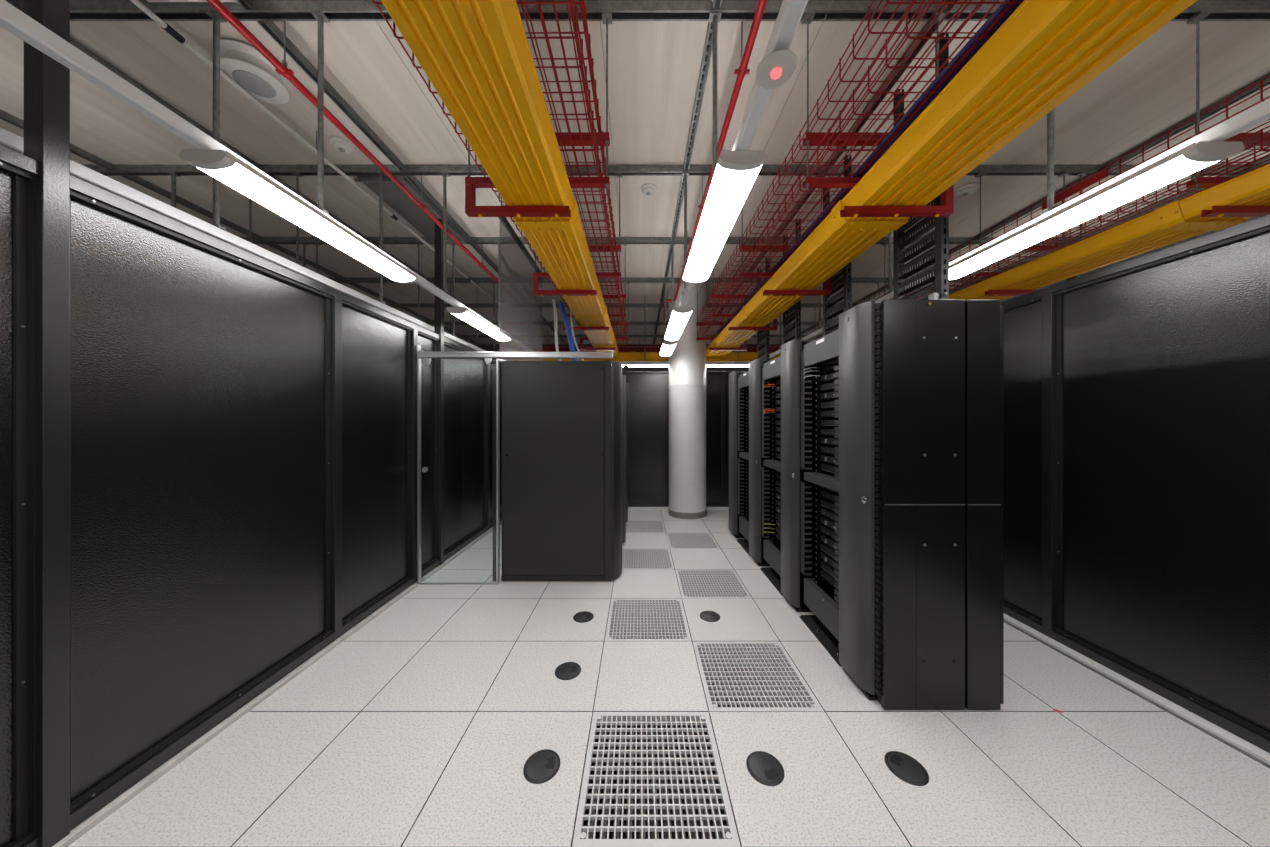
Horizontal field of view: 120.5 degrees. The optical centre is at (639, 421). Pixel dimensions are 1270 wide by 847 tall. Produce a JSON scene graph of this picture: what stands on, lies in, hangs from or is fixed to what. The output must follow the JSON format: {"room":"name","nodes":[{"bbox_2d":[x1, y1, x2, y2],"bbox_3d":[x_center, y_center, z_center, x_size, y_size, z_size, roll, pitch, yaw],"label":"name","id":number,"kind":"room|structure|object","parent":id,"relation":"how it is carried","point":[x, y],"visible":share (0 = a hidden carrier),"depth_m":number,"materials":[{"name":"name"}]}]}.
{"room":"server room","nodes":[
{"label":"server room","id":0,"kind":"room"},
{"bbox_2d":[0,0,501,846],"bbox_3d":[-2.071,-0.300,2.460,0.067,3.600,7.300,0,0,0],"label":"wall","id":1,"kind":"structure","parent":0,"point":[208,444],"depth_m":1.61,"materials":[{"name":"black metal"}]},
{"bbox_2d":[52,521,501,846],"bbox_3d":[-2.031,1.488,2.460,0.033,0.024,7.320,0,0,0],"label":"baseboard","id":2,"kind":"structure","parent":1,"relation":"attached to","point":[80,830],"depth_m":1.73,"materials":[{"name":"grey metal"}]},
{"bbox_2d":[417,345,612,584],"bbox_3d":[-1.141,0.400,3.348,1.791,2.200,0.060,0,0,0],"label":"sliding door","id":3,"kind":"structure","parent":1,"relation":"in","point":[426,356],"depth_m":3.33,"materials":[{"name":"metal"}]},
{"bbox_2d":[472,344,748,370],"bbox_3d":[0.350,-0.180,10.250,11.700,3.960,0.100,0,0,0],"label":"wall","id":4,"kind":"structure","parent":0,"point":[487,347],"depth_m":10.20,"materials":[{"name":"white paint"}]},
{"bbox_2d":[0,0,1269,345],"bbox_3d":[0.485,-2.140,3.500,11.970,0.160,13.400,0,0,0],"label":"ceiling","id":5,"kind":"structure","parent":0,"point":[660,52],"depth_m":2.66,"materials":[{"name":"metal"}]},
{"bbox_2d":[147,0,236,1],"bbox_3d":[-2.272,-2.147,1.525,0.455,0.025,0.650,0,0,0],"label":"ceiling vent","id":6,"kind":"object","parent":5,"relation":"in","point":[147,0],"visible":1,"depth_m":1.84,"materials":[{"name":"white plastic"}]},
{"bbox_2d":[167,172,308,267],"bbox_3d":[-3.950,-1.565,2.000,0.060,1.068,5.200,0,0,0],"label":"rod","id":7,"kind":"object","parent":5,"relation":"hanging from","point":[174,175],"visible":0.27,"depth_m":3.08,"materials":[{"name":"metal"}]},
{"bbox_2d":[249,198,251,242],"bbox_3d":[-3.300,-1.510,3.080,0.060,1.180,0.400,0,0,0],"label":"rod","id":8,"kind":"object","parent":5,"relation":"hanging from","point":[250,199],"visible":0.13,"depth_m":3.08,"materials":[{"name":"metal"}]},
{"bbox_2d":[0,11,506,360],"bbox_3d":[-2.190,-1.524,2.500,0.060,1.152,7.000,0,0,0],"label":"rail","id":9,"kind":"object","parent":5,"relation":"hanging from","point":[12,141],"visible":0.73,"depth_m":1.88,"materials":[{"name":"metal"}]},
{"bbox_2d":[220,39,291,103],"bbox_3d":[-2.330,-2.096,2.200,0.330,0.118,0.330,0,0,0],"label":"ceiling speaker","id":10,"kind":"object","parent":5,"relation":"attached to","point":[242,62],"visible":0.77,"depth_m":2.14,"materials":[{"name":"white plastic"}]},
{"bbox_2d":[232,70,275,97],"bbox_3d":[-2.330,-2.039,2.200,0.184,0.004,0.184,0,0,0],"label":"grille","id":11,"kind":"object","parent":10,"relation":"attached to","point":[254,82],"depth_m":2.19,"materials":[{"name":"grey"}]},
{"bbox_2d":[0,0,542,359],"bbox_3d":[-1.650,-1.536,1.850,0.180,1.126,8.500,0,0,0],"label":"lighting trunking","id":12,"kind":"object","parent":5,"relation":"hanging from","point":[13,20],"depth_m":1.54,"materials":[{"name":"metal"}]},
{"bbox_2d":[292,172,302,264],"bbox_3d":[-2.900,-1.510,3.080,0.060,1.180,0.400,0,0,0],"label":"rod","id":13,"kind":"object","parent":5,"relation":"hanging from","point":[297,174],"visible":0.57,"depth_m":3.08,"materials":[{"name":"metal"}]},
{"bbox_2d":[130,0,501,306],"bbox_3d":[-2.400,-2.071,3.550,0.036,0.177,5.500,0,0,0],"label":"pipe","id":14,"kind":"object","parent":5,"relation":"hanging from","point":[164,25],"visible":0.86,"depth_m":2.31,"materials":[{"name":"red plastic"}]},
{"bbox_2d":[313,242,320,272],"bbox_3d":[-3.800,-1.510,4.280,0.060,1.180,0.400,0,0,0],"label":"rod","id":15,"kind":"object","parent":5,"relation":"hanging from","point":[315,243],"visible":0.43,"depth_m":4.27,"materials":[{"name":"metal"}]},
{"bbox_2d":[330,136,353,153],"bbox_3d":[-2.310,-2.129,2.820,0.144,0.062,0.144,0,0,0],"label":"smoke detector","id":16,"kind":"object","parent":5,"relation":"attached to","point":[342,145],"visible":1,"depth_m":2.79,"materials":[{"name":"white plastic"}]},
{"bbox_2d":[206,0,534,317],"bbox_3d":[-1.865,-1.960,3.300,0.080,0.289,6.200,0,0,0],"label":"pipe","id":17,"kind":"object","parent":5,"relation":"hanging from","point":[281,68],"visible":1,"depth_m":2.17,"materials":[{"name":"red metal"}]},
{"bbox_2d":[415,242,421,319],"bbox_3d":[-2.600,-1.510,4.280,0.060,1.180,0.400,0,0,0],"label":"rod","id":18,"kind":"object","parent":5,"relation":"hanging from","point":[417,243],"visible":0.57,"depth_m":4.27,"materials":[{"name":"metal"}]},
{"bbox_2d":[448,282,451,333],"bbox_3d":[-2.850,-1.510,5.480,0.060,1.180,0.400,0,0,0],"label":"rod","id":19,"kind":"object","parent":5,"relation":"hanging from","point":[448,282],"visible":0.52,"depth_m":5.47,"materials":[{"name":"metal"}]},
{"bbox_2d":[362,0,558,298],"bbox_3d":[-1.250,-2.029,3.300,0.003,0.262,6.003,0,0,0],"label":"wire","id":20,"kind":"object","parent":5,"relation":"hanging from","point":[362,0],"visible":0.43,"depth_m":2.14,"materials":[{"name":"metal"}]},
{"bbox_2d":[498,197,543,361],"bbox_3d":[-1.310,-1.361,4.150,0.040,1.588,1.540,0,0,0],"label":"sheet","id":21,"kind":"object","parent":5,"relation":"hanging from","point":[503,220],"visible":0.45,"depth_m":3.90,"materials":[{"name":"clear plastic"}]},
{"bbox_2d":[465,10,611,216],"bbox_3d":[-0.525,-1.584,1.885,0.766,1.032,0.060,0,0,0],"label":"bracket","id":22,"kind":"object","parent":5,"relation":"hanging from","point":[471,183],"visible":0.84,"depth_m":1.88,"materials":[{"name":"red metal"}]},
{"bbox_2d":[372,0,626,345],"bbox_3d":[-0.507,-1.318,3.150,0.612,0.106,6.107,0,0,0],"label":"basket tray","id":23,"kind":"object","parent":22,"relation":"on","point":[575,22],"visible":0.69,"depth_m":1.50,"materials":[{"name":"red metal"}]},
{"bbox_2d":[559,301,577,360],"bbox_3d":[-0.740,-0.917,3.867,0.230,0.710,0.099,0,0,0],"label":"cable","id":24,"kind":"object","parent":23,"relation":"hanging from","point":[561,304],"visible":0.81,"depth_m":3.86,"materials":[{"name":"blue plastic"}]},
{"bbox_2d":[570,309,583,360],"bbox_3d":[-0.658,-0.914,3.936,0.201,0.694,0.068,0,0,0],"label":"cable","id":25,"kind":"object","parent":23,"relation":"hanging from","point":[570,309],"visible":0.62,"depth_m":3.95,"materials":[{"name":"white plastic"}]},
{"bbox_2d":[381,0,618,356],"bbox_3d":[-0.539,-1.165,2.945,0.373,0.128,6.690,0,0,0],"label":"cable tray","id":26,"kind":"object","parent":22,"relation":"on","point":[476,55],"visible":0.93,"depth_m":1.33,"materials":[{"name":"yellow plastic"}]},
{"bbox_2d":[524,0,626,333],"bbox_3d":[-0.507,-1.548,3.150,0.612,0.106,6.107,0,0,0],"label":"basket tray","id":27,"kind":"object","parent":22,"relation":"on","point":[585,32],"visible":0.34,"depth_m":1.75,"materials":[{"name":"red metal"}]},
{"bbox_2d":[533,172,622,295],"bbox_3d":[-0.525,-1.584,3.085,0.766,1.032,0.060,0,0,0],"label":"bracket","id":28,"kind":"object","parent":5,"relation":"hanging from","point":[617,248],"visible":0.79,"depth_m":3.08,"materials":[{"name":"red metal"}]},
{"bbox_2d":[563,242,626,330],"bbox_3d":[-0.525,-1.584,4.285,0.766,1.032,0.060,0,0,0],"label":"bracket","id":29,"kind":"object","parent":5,"relation":"hanging from","point":[624,243],"visible":0.58,"depth_m":4.28,"materials":[{"name":"red metal"}]},
{"bbox_2d":[580,282,629,350],"bbox_3d":[-0.525,-1.584,5.485,0.766,1.032,0.060,0,0,0],"label":"bracket","id":30,"kind":"object","parent":5,"relation":"hanging from","point":[628,283],"visible":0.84,"depth_m":5.47,"materials":[{"name":"red metal"}]},
{"bbox_2d":[598,1,627,301],"bbox_3d":[-0.186,-2.029,3.300,0.003,0.262,6.003,0,0,0],"label":"wire","id":31,"kind":"object","parent":5,"relation":"hanging from","point":[598,1],"visible":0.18,"depth_m":2.26,"materials":[{"name":"metal"}]},
{"bbox_2d":[641,183,655,195],"bbox_3d":[0.085,-2.129,3.360,0.144,0.062,0.144,0,0,0],"label":"smoke detector","id":32,"kind":"object","parent":5,"relation":"attached to","point":[648,189],"visible":1,"depth_m":3.32,"materials":[{"name":"white plastic"}]},
{"bbox_2d":[522,308,777,351],"bbox_3d":[0.600,-1.730,6.820,5.600,0.860,0.040,0,0,0],"label":"channel","id":33,"kind":"object","parent":5,"relation":"hanging from","point":[534,350],"visible":0.33,"depth_m":6.80,"materials":[{"name":"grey metal"}]},
{"bbox_2d":[531,340,781,348],"bbox_3d":[0.350,-1.410,6.800,4.600,0.106,0.606,0,0,0],"label":"basket tray","id":34,"kind":"object","parent":33,"relation":"on","point":[544,340],"visible":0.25,"depth_m":6.55,"materials":[{"name":"red metal"}]},
{"bbox_2d":[536,346,779,346],"bbox_3d":[0.350,-1.390,6.700,4.500,0.032,0.062,0,0,0],"label":"cable bundle","id":35,"kind":"object","parent":34,"relation":"in","point":[536,346],"visible":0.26,"depth_m":6.69,"materials":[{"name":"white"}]},
{"bbox_2d":[538,347,777,347],"bbox_3d":[0.350,-1.390,6.800,4.501,0.032,0.062,0,0,0],"label":"cable bundle","id":36,"kind":"object","parent":34,"relation":"in","point":[538,347],"visible":0.23,"depth_m":6.79,"materials":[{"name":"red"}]},
{"bbox_2d":[535,344,781,344],"bbox_3d":[0.350,-1.390,6.620,4.501,0.032,0.061,0,0,0],"label":"cable bundle","id":37,"kind":"object","parent":34,"relation":"in","point":[535,344],"visible":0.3,"depth_m":6.62,"materials":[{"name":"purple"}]},
{"bbox_2d":[534,318,779,348],"bbox_3d":[0.600,-1.830,7.620,5.600,0.660,0.040,0,0,0],"label":"channel","id":38,"kind":"object","parent":5,"relation":"hanging from","point":[539,318],"visible":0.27,"depth_m":7.62,"materials":[{"name":"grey metal"}]},
{"bbox_2d":[569,296,790,366],"bbox_3d":[0.450,-1.550,6.250,4.900,1.220,0.160,0,0,0],"label":"light","id":39,"kind":"object","parent":5,"relation":"hanging from","point":[645,361],"depth_m":6.23,"materials":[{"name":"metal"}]},
{"bbox_2d":[628,365,668,366],"bbox_3d":[0.365,-0.951,6.250,1.110,0.022,0.156,0,0,0],"label":"diffuser","id":40,"kind":"object","parent":39,"relation":"attached to","point":[628,365],"depth_m":6.21,"materials":[{"name":"white plastic"}]},
{"bbox_2d":[706,365,748,366],"bbox_3d":[1.550,-0.951,6.250,1.100,0.022,0.156,0,0,0],"label":"diffuser","id":41,"kind":"object","parent":39,"relation":"attached to","point":[706,365],"depth_m":6.21,"materials":[{"name":"white plastic"}]},
{"bbox_2d":[663,0,766,320],"bbox_3d":[0.536,-1.812,2.861,0.192,0.585,5.322,0,0,-2],"label":"pipe","id":42,"kind":"object","parent":5,"relation":"hanging from","point":[742,70],"visible":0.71,"depth_m":2.03,"materials":[{"name":"red metal"}]},
{"bbox_2d":[696,282,746,350],"bbox_3d":[1.237,-1.584,5.485,0.776,1.032,0.060,0,0,0],"label":"bracket","id":43,"kind":"object","parent":5,"relation":"hanging from","point":[697,323],"visible":0.62,"depth_m":5.47,"materials":[{"name":"red metal"}]},
{"bbox_2d":[659,0,807,356],"bbox_3d":[0.392,-1.536,1.551,0.180,1.126,7.902,0,0,0],"label":"light","id":44,"kind":"object","parent":5,"relation":"hanging from","point":[735,173],"depth_m":1.54,"materials":[{"name":"white plastic"}]},
{"bbox_2d":[660,344,675,355],"bbox_3d":[0.392,-0.988,5.040,0.176,0.026,0.770,0,0,0],"label":"diffuser","id":45,"kind":"object","parent":44,"relation":"attached to","point":[666,350],"depth_m":5.00,"materials":[{"name":"white plastic"}]},
{"bbox_2d":[712,242,776,330],"bbox_3d":[1.237,-1.584,4.285,0.776,1.032,0.060,0,0,0],"label":"bracket","id":46,"kind":"object","parent":5,"relation":"hanging from","point":[774,328],"visible":0.66,"depth_m":4.28,"materials":[{"name":"red metal"}]},
{"bbox_2d":[698,0,832,292],"bbox_3d":[0.874,-2.029,3.300,0.003,0.262,6.003,0,0,0],"label":"wire","id":47,"kind":"object","parent":5,"relation":"hanging from","point":[832,0],"visible":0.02,"depth_m":1.97,"materials":[{"name":"metal"}]},
{"bbox_2d":[740,172,830,295],"bbox_3d":[1.237,-1.584,3.085,0.776,1.032,0.060,0,0,0],"label":"bracket","id":48,"kind":"object","parent":5,"relation":"hanging from","point":[744,248],"visible":0.63,"depth_m":3.08,"materials":[{"name":"red metal"}]},
{"bbox_2d":[801,10,953,216],"bbox_3d":[1.237,-1.584,1.885,0.776,1.032,0.060,0,0,0],"label":"bracket","id":49,"kind":"object","parent":5,"relation":"hanging from","point":[946,208],"visible":0.66,"depth_m":1.88,"materials":[{"name":"red metal"}]},
{"bbox_2d":[698,0,985,321],"bbox_3d":[1.210,-1.548,2.800,0.656,0.106,5.407,0,0,0],"label":"basket tray","id":50,"kind":"object","parent":49,"relation":"on","point":[887,1],"visible":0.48,"depth_m":1.80,"materials":[{"name":"red metal"}]},
{"bbox_2d":[698,0,1022,337],"bbox_3d":[1.210,-1.318,2.800,0.656,0.106,5.407,0,0,0],"label":"basket tray","id":51,"kind":"object","parent":49,"relation":"on","point":[934,2],"visible":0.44,"depth_m":1.50,"materials":[{"name":"red metal"}]},
{"bbox_2d":[716,0,1023,333],"bbox_3d":[1.156,-1.290,2.750,0.088,0.027,5.100,0,0,0],"label":"cable bundle","id":52,"kind":"object","parent":51,"relation":"in","point":[1002,7],"visible":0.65,"depth_m":1.48,"materials":[{"name":"purple"}]},
{"bbox_2d":[706,0,1196,356],"bbox_3d":[1.319,-1.165,2.945,0.409,0.128,6.690,0,0,0],"label":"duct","id":53,"kind":"object","parent":49,"relation":"on","point":[1046,51],"visible":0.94,"depth_m":1.34,"materials":[{"name":"yellow plastic"}]},
{"bbox_2d":[525,352,780,364],"bbox_3d":[0.750,-1.123,6.476,5.500,0.175,0.368,0,0,0],"label":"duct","id":54,"kind":"object","parent":53,"relation":"attached to","point":[622,356],"visible":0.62,"depth_m":6.31,"materials":[{"name":"yellow plastic"}]},
{"bbox_2d":[881,242,922,298],"bbox_3d":[3.286,-1.584,4.285,0.828,1.032,0.060,0,0,0],"label":"bracket","id":55,"kind":"object","parent":5,"relation":"hanging from","point":[884,243],"visible":0.17,"depth_m":4.28,"materials":[{"name":"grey metal"}]},
{"bbox_2d":[954,182,978,197],"bbox_3d":[3.030,-2.129,3.370,0.187,0.062,0.187,0,0,0],"label":"smoke detector","id":56,"kind":"object","parent":5,"relation":"attached to","point":[967,189],"visible":0.94,"depth_m":3.33,"materials":[{"name":"white plastic"}]},
{"bbox_2d":[770,98,1269,357],"bbox_3d":[2.130,-1.536,1.850,0.180,1.126,8.500,0,0,0],"label":"light","id":57,"kind":"object","parent":5,"relation":"hanging from","point":[1194,157],"depth_m":1.63,"materials":[{"name":"white plastic"}]},
{"bbox_2d":[975,172,1075,295],"bbox_3d":[3.286,-1.584,3.085,0.828,1.032,0.060,0,0,0],"label":"bracket","id":58,"kind":"object","parent":5,"relation":"hanging from","point":[981,274],"visible":0.47,"depth_m":3.08,"materials":[{"name":"red metal"}]},
{"bbox_2d":[1075,172,1087,275],"bbox_3d":[3.750,-1.510,3.080,0.060,1.180,0.400,0,0,0],"label":"rod","id":59,"kind":"object","parent":5,"relation":"hanging from","point":[1081,174],"visible":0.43,"depth_m":3.08,"materials":[{"name":"metal"}]},
{"bbox_2d":[1035,173,1195,289],"bbox_3d":[4.700,-1.565,2.000,0.060,1.068,5.200,0,0,0],"label":"rod","id":60,"kind":"object","parent":5,"relation":"hanging from","point":[1192,189],"visible":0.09,"depth_m":3.08,"materials":[{"name":"metal"}]},
{"bbox_2d":[1186,10,1269,216],"bbox_3d":[3.286,-1.584,1.885,0.828,1.032,0.060,0,0,0],"label":"bracket","id":61,"kind":"object","parent":5,"relation":"hanging from","point":[1201,182],"visible":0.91,"depth_m":1.88,"materials":[{"name":"red metal"}]},
{"bbox_2d":[810,76,1269,333],"bbox_3d":[3.234,-1.548,3.350,0.658,0.106,5.707,0,0,0],"label":"basket tray","id":62,"kind":"object","parent":61,"relation":"on","point":[1100,175],"visible":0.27,"depth_m":2.37,"materials":[{"name":"red metal"}]},
{"bbox_2d":[811,126,1269,340],"bbox_3d":[3.237,-1.318,3.350,0.652,0.106,5.707,0,0,0],"label":"basket tray","id":63,"kind":"object","parent":61,"relation":"on","point":[1261,130],"visible":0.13,"depth_m":2.20,"materials":[{"name":"red metal"}]},
{"bbox_2d":[949,164,1269,300],"bbox_3d":[3.195,-1.165,2.945,0.408,0.128,6.690,0,0,0],"label":"cable tray","id":64,"kind":"object","parent":61,"relation":"on","point":[1179,220],"visible":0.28,"depth_m":2.25,"materials":[{"name":"yellow plastic"}]},
{"bbox_2d":[68,510,1269,846],"bbox_3d":[0.060,1.665,3.377,11.400,0.330,13.800,0,0,0],"label":"floor","id":65,"kind":"structure","parent":0,"point":[421,727],"depth_m":1.66,"materials":[{"name":"tile"}]},
{"bbox_2d":[523,749,559,783],"bbox_3d":[-0.423,1.494,1.579,0.156,0.010,0.156,0,0,0],"label":"cable grommet","id":66,"kind":"object","parent":65,"relation":"on","point":[543,765],"visible":1,"depth_m":1.57,"materials":[{"name":"black plastic"}]},
{"bbox_2d":[501,361,622,580],"bbox_3d":[-0.726,0.467,3.832,1.129,2.064,0.900,0,0,0],"label":"tall cabinet","id":67,"kind":"object","parent":65,"relation":"on","point":[562,464],"visible":1,"depth_m":3.38,"materials":[{"name":"black metal"}]},
{"bbox_2d":[552,299,560,360],"bbox_3d":[-0.848,-0.916,3.766,0.114,0.698,0.079,0,0,0],"label":"cable","id":68,"kind":"object","parent":67,"relation":"on","point":[553,300],"visible":0.77,"depth_m":3.77,"materials":[{"name":"white plastic"}]},
{"bbox_2d":[555,662,580,679],"bbox_3d":[-0.428,1.494,2.180,0.156,0.010,0.156,0,0,0],"label":"cable grommet","id":69,"kind":"object","parent":65,"relation":"on","point":[567,670],"visible":1,"depth_m":2.17,"materials":[{"name":"black plastic"}]},
{"bbox_2d":[573,611,593,622],"bbox_3d":[-0.428,1.494,2.780,0.156,0.010,0.156,0,0,0],"label":"cable grommet","id":70,"kind":"object","parent":65,"relation":"on","point":[584,616],"visible":1,"depth_m":2.76,"materials":[{"name":"black plastic"}]},
{"bbox_2d":[622,375,625,543],"bbox_3d":[-0.726,0.467,4.734,1.129,2.064,0.897,0,0,0],"label":"tall cabinet","id":71,"kind":"object","parent":65,"relation":"on","point":[623,376],"visible":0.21,"depth_m":4.37,"materials":[{"name":"black metal"}]},
{"bbox_2d":[626,383,628,521],"bbox_3d":[-0.726,0.467,5.633,1.129,2.064,0.897,0,0,0],"label":"tall cabinet","id":72,"kind":"object","parent":65,"relation":"on","point":[627,450],"visible":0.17,"depth_m":5.31,"materials":[{"name":"black metal"}]},
{"bbox_2d":[626,521,665,532],"bbox_3d":[0.060,1.536,5.177,0.595,0.072,0.595,0,0,0],"label":"floor grate","id":73,"kind":"object","parent":65,"relation":"in","point":[631,526],"visible":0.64,"depth_m":5.13,"materials":[{"name":"silver metal"}]},
{"bbox_2d":[622,549,673,568],"bbox_3d":[0.060,1.536,3.977,0.595,0.072,0.595,0,0,0],"label":"floor grate","id":74,"kind":"object","parent":65,"relation":"in","point":[631,558],"visible":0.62,"depth_m":3.97,"materials":[{"name":"silver metal"}]},
{"bbox_2d":[605,598,691,640],"bbox_3d":[0.060,1.536,2.777,0.595,0.072,0.595,0,0,0],"label":"floor grate","id":75,"kind":"object","parent":65,"relation":"in","point":[616,602],"visible":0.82,"depth_m":2.75,"materials":[{"name":"silver metal"}]},
{"bbox_2d":[572,712,740,846],"bbox_3d":[0.060,1.536,1.577,0.595,0.072,0.595,0,0,0],"label":"floor grate","id":76,"kind":"object","parent":65,"relation":"in","point":[580,839],"visible":1,"depth_m":1.51,"materials":[{"name":"silver metal"}]},
{"bbox_2d":[668,283,705,518],"bbox_3d":[0.775,-0.328,5.860,0.608,3.654,0.608,0,0,0],"label":"concrete column","id":77,"kind":"structure","parent":65,"relation":"on","point":[687,361],"depth_m":5.59,"materials":[{"name":"white concrete"}]},
{"bbox_2d":[666,533,719,548],"bbox_3d":[0.660,1.536,4.577,0.595,0.072,0.595,0,0,0],"label":"floor grate","id":78,"kind":"object","parent":65,"relation":"in","point":[675,540],"visible":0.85,"depth_m":4.53,"materials":[{"name":"silver metal"}]},
{"bbox_2d":[700,611,719,621],"bbox_3d":[0.543,1.494,2.790,0.156,0.010,0.156,0,0,0],"label":"cable grommet","id":79,"kind":"object","parent":65,"relation":"on","point":[710,616],"visible":1,"depth_m":2.78,"materials":[{"name":"black plastic"}]},
{"bbox_2d":[675,569,751,597],"bbox_3d":[0.660,1.536,3.377,0.595,0.072,0.595,0,0,0],"label":"floor grate","id":80,"kind":"object","parent":65,"relation":"in","point":[710,583],"visible":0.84,"depth_m":3.34,"materials":[{"name":"silver metal"}]},
{"bbox_2d":[729,371,745,537],"bbox_3d":[1.532,0.429,4.742,0.676,2.142,0.327,0,0,0],"label":"cable manager","id":81,"kind":"object","parent":65,"relation":"on","point":[737,396],"visible":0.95,"depth_m":4.67,"materials":[{"name":"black metal"}]},
{"bbox_2d":[757,258,769,359],"bbox_3d":[1.650,-1.366,4.850,0.090,1.468,0.390,0,0,0],"label":"ladder frame","id":82,"kind":"object","parent":81,"relation":"on","point":[765,343],"visible":0.48,"depth_m":4.75,"materials":[{"name":"black"}]},
{"bbox_2d":[737,371,750,556],"bbox_3d":[1.533,0.458,4.298,0.614,2.082,0.555,0,0,0],"label":"rack","id":83,"kind":"object","parent":65,"relation":"on","point":[743,378],"visible":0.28,"depth_m":4.51,"materials":[{"name":"black metal"}]},
{"bbox_2d":[692,641,823,711],"bbox_3d":[0.660,1.536,2.177,0.595,0.072,0.595,0,0,0],"label":"floor grate","id":84,"kind":"object","parent":65,"relation":"in","point":[788,691],"visible":0.89,"depth_m":2.13,"materials":[{"name":"silver metal"}]},
{"bbox_2d":[749,359,780,565],"bbox_3d":[1.532,0.429,3.841,0.676,2.142,0.327,0,0,0],"label":"cable manager","id":85,"kind":"object","parent":65,"relation":"on","point":[760,398],"visible":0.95,"depth_m":3.83,"materials":[{"name":"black metal"}]},
{"bbox_2d":[783,219,800,343],"bbox_3d":[1.650,-1.366,3.950,0.090,1.468,0.390,0,0,0],"label":"ladder frame","id":86,"kind":"object","parent":85,"relation":"on","point":[795,314],"visible":0.44,"depth_m":3.87,"materials":[{"name":"black"}]},
{"bbox_2d":[746,751,783,785],"bbox_3d":[0.544,1.494,1.570,0.156,0.010,0.156,0,0,0],"label":"cable grommet","id":87,"kind":"object","parent":65,"relation":"on","point":[765,768],"visible":1,"depth_m":1.56,"materials":[{"name":"black plastic"}]},
{"bbox_2d":[760,356,783,595],"bbox_3d":[1.533,0.458,3.403,0.614,2.082,0.567,0,0,0],"label":"rack","id":88,"kind":"object","parent":65,"relation":"on","point":[772,369],"visible":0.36,"depth_m":3.58,"materials":[{"name":"black metal"}]},
{"bbox_2d":[781,339,838,611],"bbox_3d":[1.532,0.429,2.942,0.676,2.142,0.327,0,0,0],"label":"cable manager","id":89,"kind":"object","parent":65,"relation":"on","point":[798,394],"visible":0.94,"depth_m":2.91,"materials":[{"name":"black metal"}]},
{"bbox_2d":[823,155,851,335],"bbox_3d":[1.650,-1.366,3.050,0.090,1.468,0.390,0,0,0],"label":"ladder frame","id":90,"kind":"object","parent":89,"relation":"on","point":[846,280],"visible":0.44,"depth_m":3.01,"materials":[{"name":"black"}]},
{"bbox_2d":[800,329,841,665],"bbox_3d":[1.533,0.458,2.503,0.614,2.082,0.567,0,0,0],"label":"rack","id":91,"kind":"object","parent":65,"relation":"on","point":[824,624],"visible":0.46,"depth_m":2.60,"materials":[{"name":"black metal"}]},
{"bbox_2d":[839,301,877,699],"bbox_3d":[1.532,0.429,2.067,0.676,2.142,0.275,0,0,0],"label":"cable manager","id":92,"kind":"object","parent":65,"relation":"on","point":[857,329],"visible":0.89,"depth_m":2.01,"materials":[{"name":"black metal"}]},
{"bbox_2d":[893,34,953,299],"bbox_3d":[1.650,-1.366,2.150,0.090,1.468,0.390,0,0,0],"label":"ladder frame","id":93,"kind":"object","parent":92,"relation":"on","point":[940,234],"visible":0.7,"depth_m":2.10,"materials":[{"name":"black"}]},
{"bbox_2d":[884,751,928,785],"bbox_3d":[1.154,1.494,1.570,0.156,0.010,0.156,0,0,0],"label":"cable grommet","id":94,"kind":"object","parent":65,"relation":"on","point":[903,766],"visible":1,"depth_m":1.56,"materials":[{"name":"black plastic"}]},
{"bbox_2d":[875,300,1003,709],"bbox_3d":[1.573,0.433,1.921,0.640,2.126,0.097,0,0,0],"label":"end panel","id":95,"kind":"object","parent":65,"relation":"on","point":[939,630],"visible":1,"depth_m":1.88,"materials":[{"name":"black metal"}]},
{"bbox_2d":[622,371,746,506],"bbox_3d":[0.375,0.302,6.175,4.750,2.295,0.050,0,0,0],"label":"wall","id":96,"kind":"structure","parent":0,"point":[648,391],"depth_m":6.18,"materials":[{"name":"black metal"}]},
{"bbox_2d":[628,507,728,509],"bbox_3d":[0.360,1.477,6.133,4.720,0.046,0.031,0,0,0],"label":"baseboard","id":97,"kind":"structure","parent":96,"relation":"attached to","point":[629,508],"depth_m":6.12,"materials":[{"name":"grey metal"}]},
{"bbox_2d":[1001,217,1259,301],"bbox_3d":[6.250,-0.180,3.500,0.100,3.960,13.400,0,0,0],"label":"wall","id":98,"kind":"structure","parent":0,"point":[1251,218],"depth_m":4.48,"materials":[{"name":"paint"}]},
{"bbox_2d":[1001,214,1269,752],"bbox_3d":[2.828,0.278,2.460,0.055,2.395,7.300,0,0,0],"label":"wall","id":99,"kind":"structure","parent":0,"point":[1137,390],"depth_m":2.01,"materials":[{"name":"black metal"}]},
{"bbox_2d":[1004,614,1269,767],"bbox_3d":[2.760,1.488,2.460,0.076,0.024,7.320,0,0,0],"label":"baseboard","id":100,"kind":"structure","parent":99,"relation":"attached to","point":[1255,753],"depth_m":1.94,"materials":[{"name":"metal"}]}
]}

